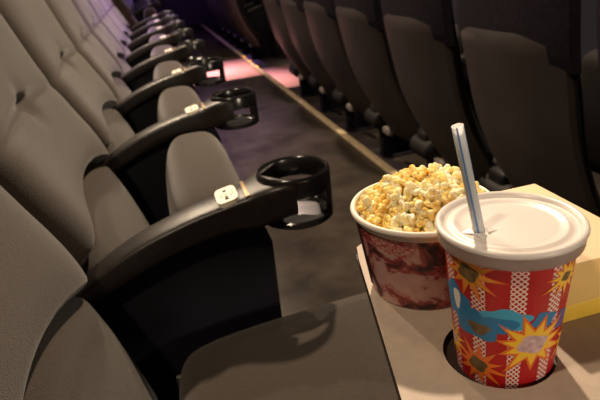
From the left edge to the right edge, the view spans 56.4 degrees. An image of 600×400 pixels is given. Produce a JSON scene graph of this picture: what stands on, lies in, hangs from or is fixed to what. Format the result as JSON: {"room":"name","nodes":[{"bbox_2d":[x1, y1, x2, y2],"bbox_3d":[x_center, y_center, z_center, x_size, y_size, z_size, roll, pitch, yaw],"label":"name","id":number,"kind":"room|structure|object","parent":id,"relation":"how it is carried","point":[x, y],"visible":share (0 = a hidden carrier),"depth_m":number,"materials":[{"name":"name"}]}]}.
{"room":"movie theater","nodes":[
{"label":"movie theater","id":0,"kind":"room"},
{"bbox_2d":[133,0,222,31],"bbox_3d":[-2.115,-3.977,9.562,3.500,2.850,0.100,-12,24,-11],"label":"wall","id":1,"kind":"structure","parent":0,"point":[193,12],"depth_m":9.84,"materials":[{"name":"purple paint"}]},
{"bbox_2d":[168,25,387,316],"bbox_3d":[-1.179,-0.634,4.592,2.002,0.400,11.700,-12,24,-11],"label":"floor","id":2,"kind":"structure","parent":0,"point":[318,265],"depth_m":2.63,"materials":[{"name":"grey carpet"}]},
{"bbox_2d":[0,0,225,163],"bbox_3d":[-0.496,-0.210,1.591,0.664,1.058,0.622,-12,24,-11],"label":"seat","id":3,"kind":"object","parent":2,"relation":"on","point":[32,22],"visible":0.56,"depth_m":1.50,"materials":[{"name":"grey fabric"}]},
{"bbox_2d":[158,86,200,121],"bbox_3d":[-0.321,-0.107,1.651,0.148,0.402,0.472,-12,24,-11],"label":"seat cushion","id":4,"kind":"object","parent":3,"relation":"on","point":[173,100],"depth_m":1.55,"materials":[{"name":"grey fabric"}]},
{"bbox_2d":[44,0,206,108],"bbox_3d":[-0.644,-0.416,2.104,0.664,1.058,0.622,-12,24,-11],"label":"seat","id":5,"kind":"object","parent":2,"relation":"on","point":[160,65],"visible":0.27,"depth_m":2.08,"materials":[{"name":"grey fabric"}]},
{"bbox_2d":[153,61,182,80],"bbox_3d":[-0.469,-0.313,2.164,0.148,0.402,0.472,-12,24,-11],"label":"seat cushion","id":6,"kind":"object","parent":5,"relation":"on","point":[164,68],"depth_m":2.08,"materials":[{"name":"grey fabric"}]},
{"bbox_2d":[0,14,258,274],"bbox_3d":[-0.348,-0.005,1.079,0.664,1.058,0.622,-12,24,-11],"label":"seat","id":7,"kind":"object","parent":2,"relation":"on","point":[50,156],"visible":0.6,"depth_m":1.01,"materials":[{"name":"grey fabric"}]},
{"bbox_2d":[166,131,239,214],"bbox_3d":[-0.173,0.099,1.139,0.148,0.402,0.472,-12,24,-11],"label":"seat cushion","id":8,"kind":"object","parent":7,"relation":"on","point":[198,165],"depth_m":1.01,"materials":[{"name":"grey fabric"}]},
{"bbox_2d":[71,0,193,78],"bbox_3d":[-0.793,-0.622,2.617,0.664,1.058,0.622,-12,24,-11],"label":"seat","id":9,"kind":"object","parent":2,"relation":"on","point":[158,46],"visible":0.27,"depth_m":2.64,"materials":[{"name":"grey fabric"}]},
{"bbox_2d":[150,45,172,57],"bbox_3d":[-0.617,-0.519,2.677,0.148,0.402,0.472,-12,24,-11],"label":"seat cushion","id":10,"kind":"object","parent":9,"relation":"on","point":[156,49],"depth_m":2.64,"materials":[{"name":"grey fabric"}]},
{"bbox_2d":[87,0,184,59],"bbox_3d":[-0.941,-0.828,3.130,0.664,1.058,0.622,-12,24,-11],"label":"seat","id":11,"kind":"object","parent":2,"relation":"on","point":[155,34],"visible":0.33,"depth_m":3.20,"materials":[{"name":"grey fabric"}]},
{"bbox_2d":[149,34,166,41],"bbox_3d":[-0.765,-0.724,3.190,0.148,0.402,0.472,-12,24,-11],"label":"seat cushion","id":12,"kind":"object","parent":11,"relation":"on","point":[152,37],"depth_m":3.17,"materials":[{"name":"grey fabric"}]},
{"bbox_2d":[111,0,164,28],"bbox_3d":[-1.752,-1.954,5.937,0.664,1.058,0.622,-12,24,-11],"label":"seat","id":13,"kind":"object","parent":2,"relation":"on","point":[147,11],"visible":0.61,"depth_m":5.74,"materials":[{"name":"grey fabric"}]},
{"bbox_2d":[144,7,156,18],"bbox_3d":[-1.577,-1.851,5.997,0.148,0.402,0.472,-12,24,-11],"label":"seat cushion","id":14,"kind":"object","parent":13,"relation":"on","point":[148,11],"depth_m":5.74,"materials":[{"name":"grey fabric"}]},
{"bbox_2d":[98,0,178,45],"bbox_3d":[-1.089,-1.033,3.642,0.664,1.058,0.622,-12,24,-11],"label":"seat","id":15,"kind":"object","parent":2,"relation":"on","point":[157,23],"visible":0.28,"depth_m":3.77,"materials":[{"name":"grey fabric"}]},
{"bbox_2d":[148,26,161,31],"bbox_3d":[-0.914,-0.930,3.702,0.148,0.402,0.472,-12,24,-11],"label":"seat cushion","id":16,"kind":"object","parent":15,"relation":"on","point":[150,28],"depth_m":3.69,"materials":[{"name":"grey fabric"}]},
{"bbox_2d":[130,0,146,7],"bbox_3d":[-2.197,-2.571,7.476,0.664,1.058,0.622,-12,24,-11],"label":"seat","id":17,"kind":"object","parent":2,"relation":"on","point":[130,0],"visible":0.04,"depth_m":7.67,"materials":[{"name":"grey fabric"}]},
{"bbox_2d":[127,0,151,10],"bbox_3d":[-2.049,-2.365,6.963,0.664,1.058,0.622,-12,24,-11],"label":"seat","id":18,"kind":"object","parent":2,"relation":"on","point":[136,6],"visible":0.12,"depth_m":7.16,"materials":[{"name":"grey fabric"}]},
{"bbox_2d":[106,0,173,36],"bbox_3d":[-1.237,-1.239,4.155,0.664,1.058,0.622,-12,24,-11],"label":"seat","id":19,"kind":"object","parent":2,"relation":"on","point":[113,8],"visible":0.17,"depth_m":4.35,"materials":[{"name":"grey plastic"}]},
{"bbox_2d":[125,0,162,12],"bbox_3d":[-1.900,-2.160,6.450,0.664,1.058,0.622,-12,24,-11],"label":"seat","id":20,"kind":"object","parent":2,"relation":"on","point":[152,1],"visible":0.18,"depth_m":6.65,"materials":[{"name":"grey fabric"}]},
{"bbox_2d":[0,155,397,399],"bbox_3d":[-0.124,0.185,0.582,0.822,1.058,0.622,-12,24,-11],"label":"seat","id":21,"kind":"object","parent":2,"relation":"on","point":[188,307],"visible":0.91,"depth_m":0.76,"materials":[{"name":"grey fabric"}]},
{"bbox_2d":[179,292,397,399],"bbox_3d":[0.085,0.269,0.644,0.430,0.125,0.472,-12,24,-11],"label":"seat cushion","id":22,"kind":"object","parent":21,"relation":"on","point":[334,350],"depth_m":0.70,"materials":[{"name":"grey fabric"}]},
{"bbox_2d":[200,24,243,55],"bbox_3d":[-1.186,-2.329,7.993,0.036,0.032,4.380,-12,24,-11],"label":"trim","id":23,"kind":"structure","parent":2,"relation":"attached to","point":[205,27],"depth_m":7.20,"materials":[{"name":"metal"}]},
{"bbox_2d":[241,56,265,74],"bbox_3d":[-0.461,-1.317,5.493,0.036,0.034,1.205,-12,24,-11],"label":"trim","id":24,"kind":"structure","parent":2,"relation":"attached to","point":[245,59],"depth_m":5.44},
{"bbox_2d":[263,73,398,174],"bbox_3d":[0.486,-0.009,2.209,0.036,0.032,6.115,-12,24,-11],"label":"trim","id":25,"kind":"structure","parent":2,"relation":"attached to","point":[386,167],"depth_m":3.09,"materials":[{"name":"metal"}]},
{"bbox_3d":[0.024,0.392,0.069,0.822,1.060,0.622,-12,24,-11],"label":"seat","id":26,"kind":"object","parent":2,"relation":"on","visible":0},
{"bbox_2d":[357,244,599,399],"bbox_3d":[0.169,0.090,0.425,0.284,0.010,0.320,-12,24,-11],"label":"serving tray","id":27,"kind":"object","parent":26,"relation":"on","point":[419,348],"visible":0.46,"depth_m":0.38,"materials":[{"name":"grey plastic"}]},
{"bbox_2d":[350,182,489,309],"bbox_3d":[0.101,0.035,0.461,0.114,0.076,0.114,-26,30,-37],"label":"bucket","id":28,"kind":"object","parent":27,"relation":"on","point":[408,270],"visible":0.5,"depth_m":0.42,"materials":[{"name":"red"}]},
{"bbox_2d":[357,205,366,211],"bbox_3d":[0.053,0.007,0.454,0.015,0.011,0.012,-2,24,11],"label":"popcorn piece","id":29,"kind":"object","parent":28,"relation":"in","point":[360,208],"visible":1,"depth_m":0.45,"materials":[{"name":"yellow food"}]},
{"bbox_2d":[358,195,368,205],"bbox_3d":[0.055,0.003,0.463,0.010,0.014,0.014,8,28,31],"label":"popcorn piece","id":30,"kind":"object","parent":28,"relation":"in","point":[362,196],"visible":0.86,"depth_m":0.46,"materials":[{"name":"yellow food"}]},
{"bbox_2d":[362,209,373,216],"bbox_3d":[0.057,0.013,0.445,0.012,0.012,0.013,-21,27,-30],"label":"popcorn piece","id":31,"kind":"object","parent":28,"relation":"in","point":[367,212],"visible":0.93,"depth_m":0.44,"materials":[{"name":"yellow food"}]},
{"bbox_2d":[361,196,377,213],"bbox_3d":[0.059,0.004,0.450,0.016,0.017,0.016,15,32,41],"label":"popcorn piece","id":32,"kind":"object","parent":28,"relation":"in","point":[371,205],"visible":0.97,"depth_m":0.45,"materials":[{"name":"beige food"}]},
{"bbox_2d":[365,189,378,198],"bbox_3d":[0.060,-0.002,0.460,0.012,0.013,0.012,-16,25,-20],"label":"popcorn piece","id":33,"kind":"object","parent":28,"relation":"in","point":[372,194],"visible":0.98,"depth_m":0.46,"materials":[{"name":"yellow food"}]},
{"bbox_2d":[369,184,377,189],"bbox_3d":[0.065,-0.007,0.475,0.013,0.014,0.010,-7,23,-1],"label":"popcorn piece","id":34,"kind":"object","parent":28,"relation":"in","point":[374,187],"visible":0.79,"depth_m":0.47,"materials":[{"name":"yellow food"}]},
{"bbox_2d":[366,217,381,226],"bbox_3d":[0.059,0.019,0.432,0.013,0.014,0.012,2,25,19],"label":"popcorn piece","id":35,"kind":"object","parent":28,"relation":"in","point":[377,220],"visible":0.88,"depth_m":0.43,"materials":[{"name":"yellow food"}]},
{"bbox_2d":[373,194,385,206],"bbox_3d":[0.064,0.002,0.451,0.012,0.014,0.015,-23,28,-33],"label":"popcorn piece","id":36,"kind":"object","parent":28,"relation":"in","point":[378,200],"visible":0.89,"depth_m":0.45,"materials":[{"name":"yellow food"}]},
{"bbox_2d":[377,184,382,196],"bbox_3d":[0.068,-0.006,0.460,0.010,0.013,0.015,0,24,15],"label":"popcorn piece","id":37,"kind":"object","parent":28,"relation":"in","point":[379,186],"visible":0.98,"depth_m":0.46,"materials":[{"name":"yellow food"}]},
{"bbox_2d":[375,204,386,215],"bbox_3d":[0.063,0.010,0.435,0.008,0.014,0.012,-1,24,14],"label":"popcorn piece","id":38,"kind":"object","parent":28,"relation":"in","point":[382,209],"visible":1,"depth_m":0.43,"materials":[{"name":"yellow food"}]},
{"bbox_2d":[379,221,387,228],"bbox_3d":[0.066,0.021,0.430,0.011,0.015,0.014,-4,23,5],"label":"popcorn piece","id":39,"kind":"object","parent":28,"relation":"in","point":[382,225],"visible":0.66,"depth_m":0.43,"materials":[{"name":"yellow food"}]},
{"bbox_2d":[377,212,391,222],"bbox_3d":[0.066,0.013,0.433,0.011,0.011,0.013,3,25,22],"label":"popcorn piece","id":40,"kind":"object","parent":28,"relation":"in","point":[381,215],"visible":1,"depth_m":0.43,"materials":[{"name":"yellow food"}]},
{"bbox_2d":[382,199,389,209],"bbox_3d":[0.070,0.005,0.443,0.007,0.013,0.011,14,31,39],"label":"popcorn piece","id":41,"kind":"object","parent":28,"relation":"in","point":[385,202],"visible":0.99,"depth_m":0.44,"materials":[{"name":"yellow food"}]},
{"bbox_2d":[383,186,393,202],"bbox_3d":[0.073,-0.004,0.446,0.013,0.013,0.011,-15,25,-17],"label":"popcorn piece","id":42,"kind":"object","parent":28,"relation":"in","point":[386,189],"visible":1,"depth_m":0.45,"materials":[{"name":"yellow food"}]},
{"bbox_2d":[385,223,391,228],"bbox_3d":[0.069,0.022,0.423,0.012,0.008,0.010,14,31,40],"label":"popcorn piece","id":43,"kind":"object","parent":28,"relation":"in","point":[387,225],"visible":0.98,"depth_m":0.42,"materials":[{"name":"yellow food"}]},
{"bbox_2d":[382,174,400,188],"bbox_3d":[0.073,-0.015,0.456,0.014,0.013,0.015,-12,24,-13],"label":"popcorn piece","id":44,"kind":"object","parent":28,"relation":"in","point":[387,179],"visible":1,"depth_m":0.45,"materials":[{"name":"yellow food"}]},
{"bbox_2d":[386,194,398,208],"bbox_3d":[0.074,0.001,0.438,0.013,0.014,0.014,15,31,40],"label":"popcorn piece","id":45,"kind":"object","parent":28,"relation":"in","point":[395,203],"visible":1,"depth_m":0.43,"materials":[{"name":"beige food"}]},
{"bbox_2d":[388,187,401,201],"bbox_3d":[0.075,-0.003,0.442,0.011,0.015,0.014,-1,24,14],"label":"popcorn piece","id":46,"kind":"object","parent":28,"relation":"in","point":[399,188],"visible":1,"depth_m":0.44,"materials":[{"name":"yellow food"}]},
{"bbox_2d":[389,205,401,213],"bbox_3d":[0.074,0.007,0.433,0.010,0.010,0.014,-6,23,2],"label":"popcorn piece","id":47,"kind":"object","parent":28,"relation":"in","point":[398,207],"visible":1,"depth_m":0.43,"materials":[{"name":"yellow food"}]},
{"bbox_2d":[391,183,401,195],"bbox_3d":[0.076,-0.005,0.448,0.012,0.017,0.019,-15,25,-18],"label":"popcorn piece","id":48,"kind":"object","parent":28,"relation":"in","point":[395,186],"visible":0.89,"depth_m":0.44,"materials":[{"name":"yellow food"}]},
{"bbox_2d":[389,189,405,207],"bbox_3d":[0.077,-0.001,0.434,0.016,0.015,0.011,-3,24,8],"label":"popcorn piece","id":49,"kind":"object","parent":28,"relation":"in","point":[396,195],"visible":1,"depth_m":0.43,"materials":[{"name":"yellow food"}]},
{"bbox_2d":[391,221,403,230],"bbox_3d":[0.072,0.025,0.418,0.015,0.017,0.016,-11,24,-9],"label":"popcorn piece","id":50,"kind":"object","parent":28,"relation":"in","point":[395,226],"visible":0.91,"depth_m":0.42,"materials":[{"name":"beige food"}]},
{"bbox_2d":[391,208,403,216],"bbox_3d":[0.075,0.011,0.428,0.014,0.012,0.009,-21,27,-30],"label":"popcorn piece","id":51,"kind":"object","parent":28,"relation":"in","point":[395,210],"visible":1,"depth_m":0.42,"materials":[{"name":"yellow food"}]},
{"bbox_2d":[395,172,402,178],"bbox_3d":[0.084,-0.019,0.465,0.010,0.010,0.010,-13,24,-13],"label":"popcorn piece","id":52,"kind":"object","parent":28,"relation":"in","point":[396,173],"visible":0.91,"depth_m":0.46,"materials":[{"name":"yellow food"}]},
{"bbox_2d":[393,179,406,188],"bbox_3d":[0.081,-0.012,0.449,0.012,0.012,0.010,0,24,16],"label":"popcorn piece","id":53,"kind":"object","parent":28,"relation":"in","point":[401,182],"visible":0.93,"depth_m":0.44,"materials":[{"name":"yellow food"}]},
{"bbox_2d":[364,189,436,230],"bbox_3d":[0.100,0.025,0.457,0.099,0.077,0.099,-12,24,-11],"label":"popcorn","id":54,"kind":"object","parent":28,"relation":"in","point":[388,211],"visible":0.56,"depth_m":0.44,"materials":[{"name":"yellow food"}]},
{"bbox_2d":[423,196,436,208],"bbox_3d":[0.097,0.003,0.422,0.014,0.011,0.012,9,28,32],"label":"popcorn piece","id":55,"kind":"object","parent":54,"relation":"on","point":[429,204],"visible":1,"depth_m":0.42,"materials":[{"name":"yellow food"}]},
{"bbox_2d":[433,199,441,212],"bbox_3d":[0.103,0.004,0.419,0.006,0.009,0.012,4,26,24],"label":"popcorn piece","id":56,"kind":"object","parent":54,"relation":"on","point":[438,202],"visible":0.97,"depth_m":0.42,"materials":[{"name":"yellow food"}]},
{"bbox_2d":[391,212,410,227],"bbox_3d":[0.077,0.015,0.423,0.018,0.013,0.016,12,30,36],"label":"popcorn piece","id":57,"kind":"object","parent":28,"relation":"in","point":[398,217],"visible":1,"depth_m":0.42,"materials":[{"name":"beige food"}]},
{"bbox_2d":[399,200,410,212],"bbox_3d":[0.080,0.005,0.427,0.011,0.011,0.011,7,27,28],"label":"popcorn piece","id":58,"kind":"object","parent":28,"relation":"in","point":[406,206],"visible":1,"depth_m":0.42,"materials":[{"name":"beige food"}]},
{"bbox_2d":[399,170,412,178],"bbox_3d":[0.087,-0.019,0.458,0.009,0.013,0.016,-19,26,-26],"label":"popcorn piece","id":59,"kind":"object","parent":28,"relation":"in","point":[402,172],"visible":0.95,"depth_m":0.45,"materials":[{"name":"yellow food"}]},
{"bbox_2d":[403,226,414,231],"bbox_3d":[0.081,0.024,0.413,0.008,0.012,0.010,-18,26,-25],"label":"popcorn piece","id":60,"kind":"object","parent":28,"relation":"in","point":[406,228],"visible":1,"depth_m":0.41,"materials":[{"name":"yellow food"}]},
{"bbox_2d":[403,174,415,181],"bbox_3d":[0.087,-0.015,0.446,0.011,0.010,0.008,-1,24,14],"label":"popcorn piece","id":61,"kind":"object","parent":28,"relation":"in","point":[406,177],"visible":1,"depth_m":0.45,"materials":[{"name":"yellow food"}]},
{"bbox_2d":[402,213,419,228],"bbox_3d":[0.084,0.017,0.417,0.015,0.013,0.009,13,30,38],"label":"popcorn piece","id":62,"kind":"object","parent":28,"relation":"in","point":[412,220],"visible":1,"depth_m":0.41,"materials":[{"name":"beige food"}]},
{"bbox_2d":[403,182,420,200],"bbox_3d":[0.087,-0.006,0.433,0.015,0.016,0.014,3,25,22],"label":"popcorn piece","id":63,"kind":"object","parent":28,"relation":"in","point":[410,191],"visible":1,"depth_m":0.43,"materials":[{"name":"yellow food"}]},
{"bbox_2d":[409,197,417,207],"bbox_3d":[0.087,0.003,0.423,0.012,0.009,0.007,-8,23,-3],"label":"popcorn piece","id":64,"kind":"object","parent":28,"relation":"in","point":[412,204],"visible":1,"depth_m":0.42,"materials":[{"name":"yellow food"}]},
{"bbox_2d":[411,166,418,178],"bbox_3d":[0.093,-0.020,0.453,0.010,0.013,0.011,-14,24,-17],"label":"popcorn piece","id":65,"kind":"object","parent":28,"relation":"in","point":[413,168],"visible":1,"depth_m":0.45,"materials":[{"name":"yellow food"}]},
{"bbox_2d":[412,194,424,200],"bbox_3d":[0.092,0.001,0.429,0.011,0.014,0.009,-4,24,7],"label":"popcorn piece","id":66,"kind":"object","parent":28,"relation":"in","point":[420,197],"visible":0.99,"depth_m":0.42,"materials":[{"name":"yellow food"}]},
{"bbox_2d":[413,227,423,231],"bbox_3d":[0.089,0.026,0.417,0.010,0.014,0.012,-25,29,-36],"label":"popcorn piece","id":67,"kind":"object","parent":28,"relation":"in","point":[417,229],"visible":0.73,"depth_m":0.41,"materials":[{"name":"yellow food"}]},
{"bbox_2d":[410,200,429,216],"bbox_3d":[0.092,0.007,0.419,0.014,0.016,0.016,-26,30,-38],"label":"popcorn piece","id":68,"kind":"object","parent":28,"relation":"in","point":[419,204],"visible":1,"depth_m":0.42,"materials":[{"name":"beige food"}]},
{"bbox_2d":[412,171,429,181],"bbox_3d":[0.096,-0.017,0.448,0.013,0.012,0.012,13,30,38],"label":"popcorn piece","id":69,"kind":"object","parent":28,"relation":"in","point":[420,177],"visible":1,"depth_m":0.45,"materials":[{"name":"yellow food"}]},
{"bbox_2d":[415,218,429,227],"bbox_3d":[0.091,0.019,0.413,0.012,0.011,0.008,-4,24,6],"label":"popcorn piece","id":70,"kind":"object","parent":28,"relation":"in","point":[422,223],"visible":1,"depth_m":0.41,"materials":[{"name":"yellow food"}]},
{"bbox_2d":[415,180,433,191],"bbox_3d":[0.095,-0.010,0.436,0.016,0.012,0.017,-9,24,-6],"label":"popcorn piece","id":71,"kind":"object","parent":28,"relation":"in","point":[423,185],"visible":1,"depth_m":0.43,"materials":[{"name":"yellow food"}]},
{"bbox_2d":[419,207,435,220],"bbox_3d":[0.095,0.012,0.415,0.013,0.014,0.010,5,26,26],"label":"popcorn piece","id":72,"kind":"object","parent":28,"relation":"in","point":[431,213],"visible":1,"depth_m":0.41,"materials":[{"name":"yellow food"}]},
{"bbox_2d":[419,167,435,176],"bbox_3d":[0.102,-0.022,0.451,0.014,0.013,0.010,0,24,16],"label":"popcorn piece","id":73,"kind":"object","parent":28,"relation":"in","point":[424,169],"visible":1,"depth_m":0.45,"materials":[{"name":"yellow food"}]},
{"bbox_2d":[424,220,436,231],"bbox_3d":[0.098,0.024,0.408,0.010,0.016,0.015,-26,30,-37],"label":"popcorn piece","id":74,"kind":"object","parent":28,"relation":"in","point":[429,227],"visible":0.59,"depth_m":0.41,"materials":[{"name":"beige food"}]},
{"bbox_2d":[420,187,440,200],"bbox_3d":[0.099,-0.004,0.427,0.016,0.016,0.013,-6,23,1],"label":"popcorn piece","id":75,"kind":"object","parent":28,"relation":"in","point":[432,191],"visible":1,"depth_m":0.42,"materials":[{"name":"yellow food"}]},
{"bbox_2d":[427,162,438,169],"bbox_3d":[0.108,-0.025,0.459,0.010,0.011,0.012,14,31,40],"label":"popcorn piece","id":76,"kind":"object","parent":28,"relation":"in","point":[430,165],"visible":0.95,"depth_m":0.46,"materials":[{"name":"yellow food"}]},
{"bbox_2d":[428,165,444,172],"bbox_3d":[0.110,-0.020,0.449,0.014,0.013,0.012,-26,30,-38],"label":"popcorn piece","id":77,"kind":"object","parent":28,"relation":"in","point":[430,170],"visible":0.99,"depth_m":0.45,"materials":[{"name":"yellow food"}]},
{"bbox_2d":[434,183,440,189],"bbox_3d":[0.104,-0.006,0.435,0.012,0.016,0.016,-9,24,-6],"label":"popcorn piece","id":78,"kind":"object","parent":28,"relation":"in","point":[437,186],"visible":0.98,"depth_m":0.43,"materials":[{"name":"yellow food"}]},
{"bbox_2d":[430,193,445,206],"bbox_3d":[0.106,-0.001,0.427,0.015,0.012,0.013,8,27,30],"label":"popcorn piece","id":79,"kind":"object","parent":28,"relation":"in","point":[437,196],"visible":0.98,"depth_m":0.42,"materials":[{"name":"yellow food"}]},
{"bbox_2d":[430,173,446,185],"bbox_3d":[0.107,-0.015,0.435,0.014,0.010,0.012,-11,24,-9],"label":"popcorn piece","id":80,"kind":"object","parent":28,"relation":"in","point":[441,177],"visible":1,"depth_m":0.43,"materials":[{"name":"yellow food"}]},
{"bbox_2d":[436,169,449,175],"bbox_3d":[0.114,-0.019,0.447,0.015,0.011,0.013,-18,26,-25],"label":"popcorn piece","id":81,"kind":"object","parent":28,"relation":"in","point":[447,171],"visible":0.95,"depth_m":0.45,"materials":[{"name":"yellow food"}]},
{"bbox_2d":[437,167,450,173],"bbox_3d":[0.116,-0.021,0.457,0.013,0.014,0.015,-10,24,-8],"label":"popcorn piece","id":82,"kind":"object","parent":28,"relation":"in","point":[440,169],"visible":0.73,"depth_m":0.45,"materials":[{"name":"yellow food"}]},
{"bbox_2d":[436,180,456,192],"bbox_3d":[0.113,-0.011,0.433,0.014,0.011,0.014,-11,24,-10],"label":"popcorn piece","id":83,"kind":"object","parent":28,"relation":"in","point":[448,186],"visible":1,"depth_m":0.43,"materials":[{"name":"yellow food"}]},
{"bbox_2d":[438,192,454,203],"bbox_3d":[0.110,0.000,0.422,0.014,0.010,0.007,-7,23,0],"label":"popcorn piece","id":84,"kind":"object","parent":28,"relation":"in","point":[446,198],"visible":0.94,"depth_m":0.42,"materials":[{"name":"yellow food"}]},
{"bbox_2d":[446,174,452,181],"bbox_3d":[0.115,-0.012,0.443,0.014,0.015,0.018,-24,29,-35],"label":"popcorn piece","id":85,"kind":"object","parent":28,"relation":"in","point":[447,175],"visible":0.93,"depth_m":0.44,"materials":[{"name":"beige food"}]},
{"bbox_2d":[447,166,459,176],"bbox_3d":[0.124,-0.019,0.454,0.014,0.015,0.011,-26,30,-37],"label":"popcorn piece","id":86,"kind":"object","parent":28,"relation":"in","point":[456,168],"visible":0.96,"depth_m":0.45,"materials":[{"name":"yellow food"}]},
{"bbox_2d":[448,190,458,199],"bbox_3d":[0.117,-0.002,0.427,0.016,0.016,0.014,4,26,24],"label":"popcorn piece","id":87,"kind":"object","parent":28,"relation":"in","point":[452,193],"visible":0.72,"depth_m":0.42,"materials":[{"name":"yellow food"}]},
{"bbox_2d":[448,179,459,188],"bbox_3d":[0.121,-0.008,0.438,0.018,0.017,0.012,-24,29,-34],"label":"popcorn piece","id":88,"kind":"object","parent":28,"relation":"in","point":[454,181],"visible":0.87,"depth_m":0.44,"materials":[{"name":"yellow food"}]},
{"bbox_2d":[451,171,462,184],"bbox_3d":[0.125,-0.017,0.446,0.013,0.014,0.011,15,32,41],"label":"popcorn piece","id":89,"kind":"object","parent":28,"relation":"in","point":[457,174],"visible":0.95,"depth_m":0.44,"materials":[{"name":"yellow food"}]},
{"bbox_2d":[451,188,465,198],"bbox_3d":[0.119,0.000,0.423,0.013,0.017,0.014,9,28,32],"label":"popcorn piece","id":90,"kind":"object","parent":28,"relation":"in","point":[460,191],"visible":0.31,"depth_m":0.42,"materials":[{"name":"yellow food"}]},
{"bbox_2d":[475,181,482,190],"bbox_3d":[0.139,-0.007,0.445,0.016,0.016,0.015,-11,24,-9],"label":"popcorn piece","id":91,"kind":"object","parent":28,"relation":"in","point":[476,182],"visible":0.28,"depth_m":0.44,"materials":[{"name":"yellow food"}]},
{"bbox_2d":[435,191,590,388],"bbox_3d":[0.136,0.061,0.368,0.090,0.108,0.090,-25,30,-37],"label":"paper cup","id":92,"kind":"object","parent":27,"relation":"on","point":[509,283],"visible":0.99,"depth_m":0.34,"materials":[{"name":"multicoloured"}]},
{"bbox_2d":[451,123,484,233],"bbox_3d":[0.108,0.015,0.340,0.033,0.129,0.007,-8,23,-4],"label":"straw","id":93,"kind":"object","parent":92,"relation":"in","point":[458,130],"visible":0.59,"depth_m":0.32,"materials":[{"name":"white"}]},
{"bbox_2d":[504,184,599,322],"bbox_3d":[0.202,0.038,0.459,0.074,0.050,0.134,-12,24,-11],"label":"carton","id":94,"kind":"object","parent":27,"relation":"on","point":[583,300],"visible":0.09,"depth_m":0.40,"materials":[{"name":"beige cardboard"}]},
{"bbox_2d":[214,30,599,194],"bbox_3d":[0.511,-0.892,4.977,1.498,0.300,11.700,-12,24,-11],"label":"floor","id":95,"kind":"structure","parent":0,"point":[369,138],"depth_m":4.07,"materials":[{"name":"grey carpet"}]},
{"bbox_2d":[209,0,242,43],"bbox_3d":[-0.942,-2.734,7.794,0.712,1.135,0.631,-10,24,-7],"label":"seat","id":96,"kind":"object","parent":95,"relation":"on","point":[226,28],"visible":0.27,"depth_m":7.72,"materials":[{"name":"black plastic"}]},
{"bbox_2d":[213,0,253,48],"bbox_3d":[-0.794,-2.528,7.281,0.712,1.135,0.631,-10,24,-7],"label":"seat","id":97,"kind":"object","parent":95,"relation":"on","point":[232,31],"visible":0.27,"depth_m":7.22,"materials":[{"name":"black plastic"}]},
{"bbox_2d":[219,0,262,53],"bbox_3d":[-0.645,-2.323,6.769,0.712,1.135,0.631,-10,24,-7],"label":"seat","id":98,"kind":"object","parent":95,"relation":"on","point":[246,49],"visible":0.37,"depth_m":6.71,"materials":[{"name":"black plastic"}]},
{"bbox_2d":[254,0,262,5],"bbox_3d":[-0.453,-2.280,6.788,0.120,0.400,0.450,-12,24,-11],"label":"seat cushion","id":99,"kind":"object","parent":98,"relation":"on","point":[256,2],"depth_m":6.65,"materials":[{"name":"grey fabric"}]},
{"bbox_2d":[224,0,278,59],"bbox_3d":[-0.497,-2.117,6.256,0.712,1.135,0.631,-10,24,-7],"label":"seat","id":100,"kind":"object","parent":95,"relation":"on","point":[256,29],"visible":0.87,"depth_m":6.45,"materials":[{"name":"black plastic"}]},
{"bbox_2d":[263,3,273,33],"bbox_3d":[-0.304,-2.074,6.275,0.120,0.400,0.450,-12,24,-11],"label":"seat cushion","id":101,"kind":"object","parent":100,"relation":"on","point":[268,26],"depth_m":6.34,"materials":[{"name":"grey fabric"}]},
{"bbox_2d":[263,0,318,97],"bbox_3d":[0.088,-1.304,4.231,0.712,1.135,0.631,-10,24,-7],"label":"seat","id":102,"kind":"object","parent":95,"relation":"on","point":[298,68],"visible":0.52,"depth_m":4.08,"materials":[{"name":"black fabric"}]},
{"bbox_2d":[280,0,344,112],"bbox_3d":[0.236,-1.099,3.718,0.712,1.135,0.631,-10,24,-7],"label":"seat","id":103,"kind":"object","parent":95,"relation":"on","point":[319,79],"visible":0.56,"depth_m":3.55,"materials":[{"name":"black fabric"}]},
{"bbox_2d":[303,0,374,131],"bbox_3d":[0.384,-0.893,3.205,0.712,1.135,0.631,-10,24,-7],"label":"seat","id":104,"kind":"object","parent":95,"relation":"on","point":[321,16],"visible":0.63,"depth_m":3.02,"materials":[{"name":"black plastic"}]},
{"bbox_2d":[334,0,463,158],"bbox_3d":[0.532,-0.687,2.693,0.712,1.135,0.631,-10,24,-7],"label":"seat","id":105,"kind":"object","parent":95,"relation":"on","point":[361,22],"visible":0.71,"depth_m":2.49,"materials":[{"name":"grey fabric"}]},
{"bbox_2d":[455,24,463,53],"bbox_3d":[0.725,-0.645,2.712,0.120,0.400,0.450,-12,24,-11],"label":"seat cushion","id":106,"kind":"object","parent":105,"relation":"on","point":[460,45],"depth_m":2.48,"materials":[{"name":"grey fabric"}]},
{"bbox_2d":[380,0,493,181],"bbox_3d":[0.681,-0.482,2.180,0.712,1.135,0.631,-10,24,-7],"label":"seat","id":107,"kind":"object","parent":95,"relation":"on","point":[431,70],"visible":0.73,"depth_m":1.95,"materials":[{"name":"black plastic"}]},
{"bbox_2d":[454,0,599,217],"bbox_3d":[0.829,-0.276,1.667,0.712,1.135,0.631,-10,24,-7],"label":"seat","id":108,"kind":"object","parent":95,"relation":"on","point":[537,106],"visible":0.81,"depth_m":1.43,"materials":[{"name":"grey fabric"}]},
{"bbox_2d":[580,49,599,173],"bbox_3d":[1.022,-0.233,1.687,0.120,0.400,0.450,-12,24,-11],"label":"seat","id":109,"kind":"object","parent":108,"relation":"on","point":[590,76],"depth_m":1.78,"materials":[{"name":"grey fabric"}]},
{"bbox_2d":[596,0,599,71],"bbox_3d":[0.977,-0.070,1.154,0.712,1.135,0.631,-10,24,-7],"label":"seat","id":110,"kind":"object","parent":95,"relation":"on","point":[597,1],"visible":0.45,"depth_m":1.14,"materials":[{"name":"plastic"}]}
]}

